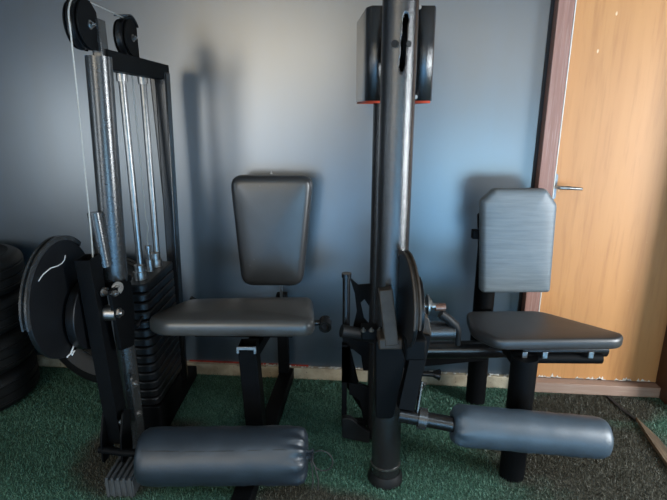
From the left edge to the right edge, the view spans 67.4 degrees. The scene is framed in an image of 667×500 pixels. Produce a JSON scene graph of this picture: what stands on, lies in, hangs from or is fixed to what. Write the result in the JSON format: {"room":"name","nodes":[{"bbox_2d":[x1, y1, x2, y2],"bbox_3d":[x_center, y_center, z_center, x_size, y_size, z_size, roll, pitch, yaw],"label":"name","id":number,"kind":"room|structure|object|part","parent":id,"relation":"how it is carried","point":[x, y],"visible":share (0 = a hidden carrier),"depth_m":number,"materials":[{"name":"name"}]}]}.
{"room":"gym","nodes":[
{"label":"gym","id":0,"kind":"room"},
{"bbox_2d":[0,0,550,374],"bbox_3d":[0.120,-0.644,2.384,5.600,2.750,0.120,1,16,5],"label":"wall","id":1,"kind":"structure","parent":0,"point":[259,87],"depth_m":2.39,"materials":[{"name":"paint"}]},
{"bbox_2d":[37,355,508,388],"bbox_3d":[-0.873,0.640,2.760,3.620,0.074,0.029,1,16,5],"label":"baseboard","id":2,"kind":"structure","parent":1,"relation":"attached to","point":[207,367],"depth_m":2.68,"materials":[{"name":"beige wood"}]},
{"bbox_2d":[518,0,554,310],"bbox_3d":[0.933,-0.607,2.252,0.014,2.750,0.012,1,16,5],"label":"trim","id":3,"kind":"structure","parent":1,"relation":"attached to","point":[552,1],"depth_m":2.23,"materials":[{"name":"brown wood"}]},
{"bbox_2d":[538,0,576,311],"bbox_3d":[1.008,-0.307,2.312,0.004,2.100,0.081,1,16,5],"label":"trim","id":4,"kind":"structure","parent":1,"relation":"attached to","point":[575,0],"depth_m":2.18,"materials":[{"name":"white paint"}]},
{"bbox_2d":[521,0,666,405],"bbox_3d":[1.364,-0.300,2.214,0.867,2.180,0.240,1,16,5],"label":"door frame","id":5,"kind":"structure","parent":1,"relation":"attached to","point":[563,15],"depth_m":2.20,"materials":[{"name":"red wood"}]},
{"bbox_2d":[535,377,660,397],"bbox_3d":[1.329,0.702,2.572,0.650,0.056,0.070,1,16,5],"label":"door sill","id":6,"kind":"structure","parent":1,"relation":"attached to","point":[543,384],"depth_m":2.54,"materials":[{"name":"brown wood"}]},
{"bbox_2d":[536,0,666,381],"bbox_3d":[1.324,-0.292,2.295,0.640,2.000,0.107,1,16,5],"label":"door","id":7,"kind":"structure","parent":1,"relation":"in","point":[609,269],"depth_m":2.31,"materials":[{"name":"brown wood"}]},
{"bbox_3d":[1.026,-0.297,2.331,0.028,0.120,0.008,1,16,5],"label":"handle plate","id":8,"kind":"part","parent":7,"relation":"part of","materials":[{"name":"silver metal"}]},
{"bbox_3d":[1.074,-0.288,2.295,0.118,0.020,0.062,1,16,5],"label":"handle","id":9,"kind":"part","parent":7,"relation":"part of","materials":[{"name":"metal"}]},
{"bbox_2d":[0,367,666,499],"bbox_3d":[0.041,0.972,1.917,5.800,0.132,1.860,1,16,5],"label":"floor","id":10,"kind":"structure","parent":0,"point":[489,488],"depth_m":2.09,"materials":[{"name":"green carpet"}]},
{"bbox_2d":[0,365,666,499],"bbox_3d":[-0.121,0.873,2.028,4.070,0.024,1.382,1,16,5],"label":"carpet","id":11,"kind":"object","parent":10,"relation":"on","point":[645,402],"depth_m":2.15,"materials":[{"name":"green carpet"}]},
{"bbox_2d":[0,351,39,411],"bbox_3d":[-1.839,0.653,2.502,0.630,0.183,0.630,1,16,5],"label":"tyre","id":12,"kind":"object","parent":11,"relation":"on","point":[16,383],"visible":0.58,"depth_m":2.44,"materials":[{"name":"black rubber"}]},
{"bbox_2d":[0,324,34,374],"bbox_3d":[-1.830,0.475,2.458,0.630,0.183,0.630,-5,16,-17],"label":"tyre","id":13,"kind":"object","parent":12,"relation":"on","point":[16,346],"visible":0.61,"depth_m":2.40,"materials":[{"name":"black rubber"}]},
{"bbox_2d":[0,286,19,334],"bbox_3d":[-1.838,0.297,2.415,0.630,0.183,0.630,-13,20,-39],"label":"tyre","id":14,"kind":"object","parent":13,"relation":"on","point":[9,302],"visible":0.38,"depth_m":2.37,"materials":[{"name":"black rubber"}]},
{"bbox_2d":[0,243,24,296],"bbox_3d":[-1.829,0.119,2.370,0.630,0.183,0.630,8,17,25],"label":"tyre","id":15,"kind":"object","parent":14,"relation":"on","point":[12,265],"visible":0.87,"depth_m":2.37,"materials":[{"name":"black rubber"}]},
{"bbox_2d":[19,0,332,499],"bbox_3d":[-0.456,0.001,1.967,0.927,1.736,1.082,0,16,1],"label":"machine","id":16,"kind":"object","parent":11,"relation":"on","point":[64,308],"visible":1,"depth_m":1.86,"materials":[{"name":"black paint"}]},
{"bbox_3d":[-0.900,0.057,1.602,0.003,0.037,0.163,0,16,1],"label":"cord","id":17,"kind":"part","parent":16,"relation":"part of","materials":[{"name":"white fabric"}]},
{"bbox_3d":[-0.894,0.344,1.703,0.005,0.038,0.057,0,16,1],"label":"tied cord","id":18,"kind":"part","parent":16,"relation":"part of","materials":[{"name":"white fabric"}]},
{"bbox_3d":[-0.789,-0.688,1.524,0.005,0.142,0.126,0,16,1],"label":"plate","id":19,"kind":"part","parent":16,"relation":"part of","materials":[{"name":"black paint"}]},
{"bbox_3d":[-0.750,-0.688,1.524,0.005,0.142,0.126,0,16,1],"label":"plate","id":20,"kind":"part","parent":16,"relation":"part of","materials":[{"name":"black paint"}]},
{"bbox_3d":[-0.821,0.368,1.791,0.063,0.726,0.101,0,16,1],"label":"swing arm","id":21,"kind":"part","parent":16,"relation":"part of","materials":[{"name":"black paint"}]},
{"bbox_2d":[59,257,145,382],"bbox_3d":[-1.152,0.363,2.589,0.684,0.685,0.224,2,16,8],"label":"weight plate","id":22,"kind":"object","parent":16,"relation":"attached to","point":[81,363],"visible":0.09,"depth_m":2.56,"materials":[{"name":"black metal"}]},
{"bbox_3d":[-0.777,-0.258,1.721,0.116,0.769,0.082,0,16,1],"label":"post","id":23,"kind":"part","parent":16,"relation":"part of","materials":[{"name":"grey metal"}]},
{"bbox_3d":[-0.843,0.682,1.852,0.007,0.185,0.097,0,16,1],"label":"fork plate","id":24,"kind":"part","parent":16,"relation":"part of","materials":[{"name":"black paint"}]},
{"bbox_3d":[-0.787,-0.784,1.847,0.005,0.127,0.113,0,16,1],"label":"plate","id":25,"kind":"part","parent":16,"relation":"part of","materials":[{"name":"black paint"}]},
{"bbox_3d":[-0.761,0.243,1.813,0.012,0.266,0.164,0,16,1],"label":"pivot plate","id":26,"kind":"part","parent":16,"relation":"part of","materials":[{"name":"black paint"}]},
{"bbox_3d":[-0.771,0.682,1.850,0.007,0.185,0.097,0,16,1],"label":"fork plate","id":27,"kind":"part","parent":16,"relation":"part of","materials":[{"name":"black metal"}]},
{"bbox_3d":[-0.798,0.471,1.947,0.072,0.720,0.068,0,16,1],"label":"post","id":28,"kind":"part","parent":16,"relation":"part of","materials":[{"name":"grey metal"}]},
{"bbox_3d":[-0.785,-0.059,2.002,0.029,1.230,0.050,0,16,1],"label":"guide rod","id":29,"kind":"part","parent":16,"relation":"part of","materials":[{"name":"silver metal"}]},
{"bbox_3d":[-0.747,-0.784,1.846,0.005,0.127,0.113,0,16,1],"label":"plate","id":30,"kind":"part","parent":16,"relation":"part of","materials":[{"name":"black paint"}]},
{"bbox_3d":[-0.761,0.574,1.923,0.007,0.215,0.040,0,16,1],"label":"clip plate","id":31,"kind":"part","parent":16,"relation":"part of","materials":[{"name":"grey metal"}]},
{"bbox_3d":[-0.782,0.336,2.194,0.095,0.034,0.330,0,16,1],"label":"weight plate","id":32,"kind":"part","parent":16,"relation":"part of","materials":[{"name":"black metal"}]},
{"bbox_3d":[-0.781,-0.110,2.183,0.029,1.231,0.077,0,16,1],"label":"guide rod","id":33,"kind":"part","parent":16,"relation":"part of","materials":[{"name":"silver metal"}]},
{"bbox_3d":[-0.782,0.373,2.205,0.095,0.034,0.330,0,16,1],"label":"weight plate","id":34,"kind":"part","parent":16,"relation":"part of","materials":[{"name":"black metal"}]},
{"bbox_3d":[-0.782,0.111,2.131,0.095,0.034,0.330,0,16,1],"label":"weight plate","id":35,"kind":"part","parent":16,"relation":"part of","materials":[{"name":"black metal"}]},
{"bbox_3d":[-0.782,0.148,2.142,0.095,0.034,0.330,0,16,1],"label":"weight plate","id":36,"kind":"part","parent":16,"relation":"part of","materials":[{"name":"black metal"}]},
{"bbox_3d":[-0.782,0.186,2.152,0.095,0.034,0.330,0,16,1],"label":"weight plate","id":37,"kind":"part","parent":16,"relation":"part of","materials":[{"name":"black metal"}]},
{"bbox_3d":[-0.782,0.298,2.184,0.095,0.034,0.330,0,16,1],"label":"weight plate","id":38,"kind":"part","parent":16,"relation":"part of","materials":[{"name":"black metal"}]},
{"bbox_3d":[-0.782,0.223,2.163,0.095,0.034,0.330,0,16,1],"label":"weight plate","id":39,"kind":"part","parent":16,"relation":"part of","materials":[{"name":"black metal"}]},
{"bbox_3d":[-0.782,0.411,2.215,0.095,0.034,0.330,0,16,1],"label":"weight plate","id":40,"kind":"part","parent":16,"relation":"part of","materials":[{"name":"black metal"}]},
{"bbox_3d":[-0.782,0.261,2.173,0.095,0.034,0.330,0,16,1],"label":"weight plate","id":41,"kind":"part","parent":16,"relation":"part of","materials":[{"name":"black metal"}]},
{"bbox_3d":[-0.782,0.448,2.226,0.095,0.034,0.330,0,16,1],"label":"weight plate","id":42,"kind":"part","parent":16,"relation":"part of","materials":[{"name":"black metal"}]},
{"bbox_3d":[-0.782,0.486,2.236,0.095,0.034,0.330,0,16,1],"label":"weight plate","id":43,"kind":"part","parent":16,"relation":"part of","materials":[{"name":"black metal"}]},
{"bbox_3d":[-0.782,0.523,2.247,0.095,0.034,0.330,0,16,1],"label":"weight plate","id":44,"kind":"part","parent":16,"relation":"part of","materials":[{"name":"black metal"}]},
{"bbox_3d":[-0.782,0.561,2.258,0.095,0.034,0.330,0,16,1],"label":"weight plate","id":45,"kind":"part","parent":16,"relation":"part of","materials":[{"name":"black metal"}]},
{"bbox_3d":[-0.782,0.599,2.268,0.095,0.034,0.330,0,16,1],"label":"weight plate","id":46,"kind":"part","parent":16,"relation":"part of","materials":[{"name":"black metal"}]},
{"bbox_3d":[-0.768,-0.046,2.362,0.042,1.490,0.050,0,16,1],"label":"post","id":47,"kind":"part","parent":16,"relation":"part of","materials":[{"name":"black metal"}]},
{"bbox_3d":[-0.760,-0.048,2.361,0.097,1.497,0.080,0,16,1],"label":"post","id":48,"kind":"part","parent":16,"relation":"part of","materials":[{"name":"black metal"}]},
{"bbox_3d":[-0.412,0.270,2.118,0.673,0.085,0.292,0,16,1],"label":"seat","id":49,"kind":"part","parent":16,"relation":"part of","materials":[{"name":"black leather"}]},
{"bbox_3d":[-0.323,0.584,2.016,0.088,0.469,0.085,0,16,1],"label":"seat post","id":50,"kind":"part","parent":16,"relation":"part of","materials":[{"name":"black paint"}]},
{"bbox_3d":[-0.285,-0.085,2.368,0.376,0.533,0.095,0,16,1],"label":"backrest","id":51,"kind":"part","parent":16,"relation":"part of","materials":[{"name":"black leather"}]},
{"bbox_3d":[-0.262,0.432,2.601,0.055,0.440,0.050,0,16,1],"label":"post","id":52,"kind":"part","parent":16,"relation":"part of","materials":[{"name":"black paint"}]},
{"bbox_3d":[-0.068,0.307,2.079,0.119,0.060,0.059,0,16,1],"label":"adjustment knob","id":53,"kind":"part","parent":16,"relation":"part of","materials":[{"name":"black plastic"}]},
{"bbox_3d":[1.369,0.886,1.970,0.060,0.018,0.752,3,16,9],"label":"wooden strip","id":54,"kind":"part","parent":11,"relation":"part of","materials":[{"name":"brown wood"}]},
{"bbox_2d":[339,0,622,490],"bbox_3d":[0.588,0.020,1.880,1.129,1.745,0.880,0,16,0],"label":"machine","id":55,"kind":"object","parent":10,"relation":"on","point":[515,230],"visible":1,"depth_m":1.78,"materials":[{"name":"black metal"}]},
{"bbox_3d":[0.046,0.582,2.142,0.022,0.400,0.030,0,16,0],"label":"leg","id":56,"kind":"part","parent":55,"relation":"part of","materials":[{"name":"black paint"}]},
{"bbox_3d":[0.106,0.342,2.028,0.168,0.095,0.052,-3,16,-11],"label":"handle","id":57,"kind":"part","parent":55,"relation":"part of","materials":[{"name":"black rubber"}]},
{"bbox_3d":[0.197,0.453,1.769,0.101,0.310,0.030,0,16,0],"label":"joint plate","id":58,"kind":"part","parent":55,"relation":"part of","materials":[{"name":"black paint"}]},
{"bbox_3d":[0.281,0.424,1.754,0.112,0.282,0.086,0,16,0],"label":"swing arm","id":59,"kind":"part","parent":55,"relation":"part of","materials":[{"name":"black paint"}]},
{"bbox_3d":[0.418,0.546,2.186,0.097,0.051,0.052,0,16,0],"label":"stop knob","id":60,"kind":"part","parent":55,"relation":"part of","materials":[{"name":"black plastic"}]},
{"bbox_3d":[0.440,0.295,1.890,0.100,0.151,0.039,-2,16,-6],"label":"lever handle","id":61,"kind":"part","parent":55,"relation":"part of","materials":[{"name":"metal"}]},
{"bbox_3d":[0.698,0.294,2.362,0.111,0.956,0.104,0,16,0],"label":"leg","id":62,"kind":"part","parent":55,"relation":"part of","materials":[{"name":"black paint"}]},
{"bbox_3d":[0.789,-0.035,2.157,0.336,0.460,0.068,0,16,0],"label":"backrest","id":63,"kind":"part","parent":55,"relation":"part of","materials":[{"name":"black leather"}]},
{"bbox_3d":[0.708,0.644,1.920,0.095,0.520,0.095,0,16,0],"label":"leg","id":64,"kind":"part","parent":55,"relation":"part of","materials":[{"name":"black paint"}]},
{"bbox_3d":[0.804,0.306,1.950,0.543,0.048,0.279,0,16,0],"label":"seat","id":65,"kind":"part","parent":55,"relation":"part of","materials":[{"name":"black leather"}]}
]}

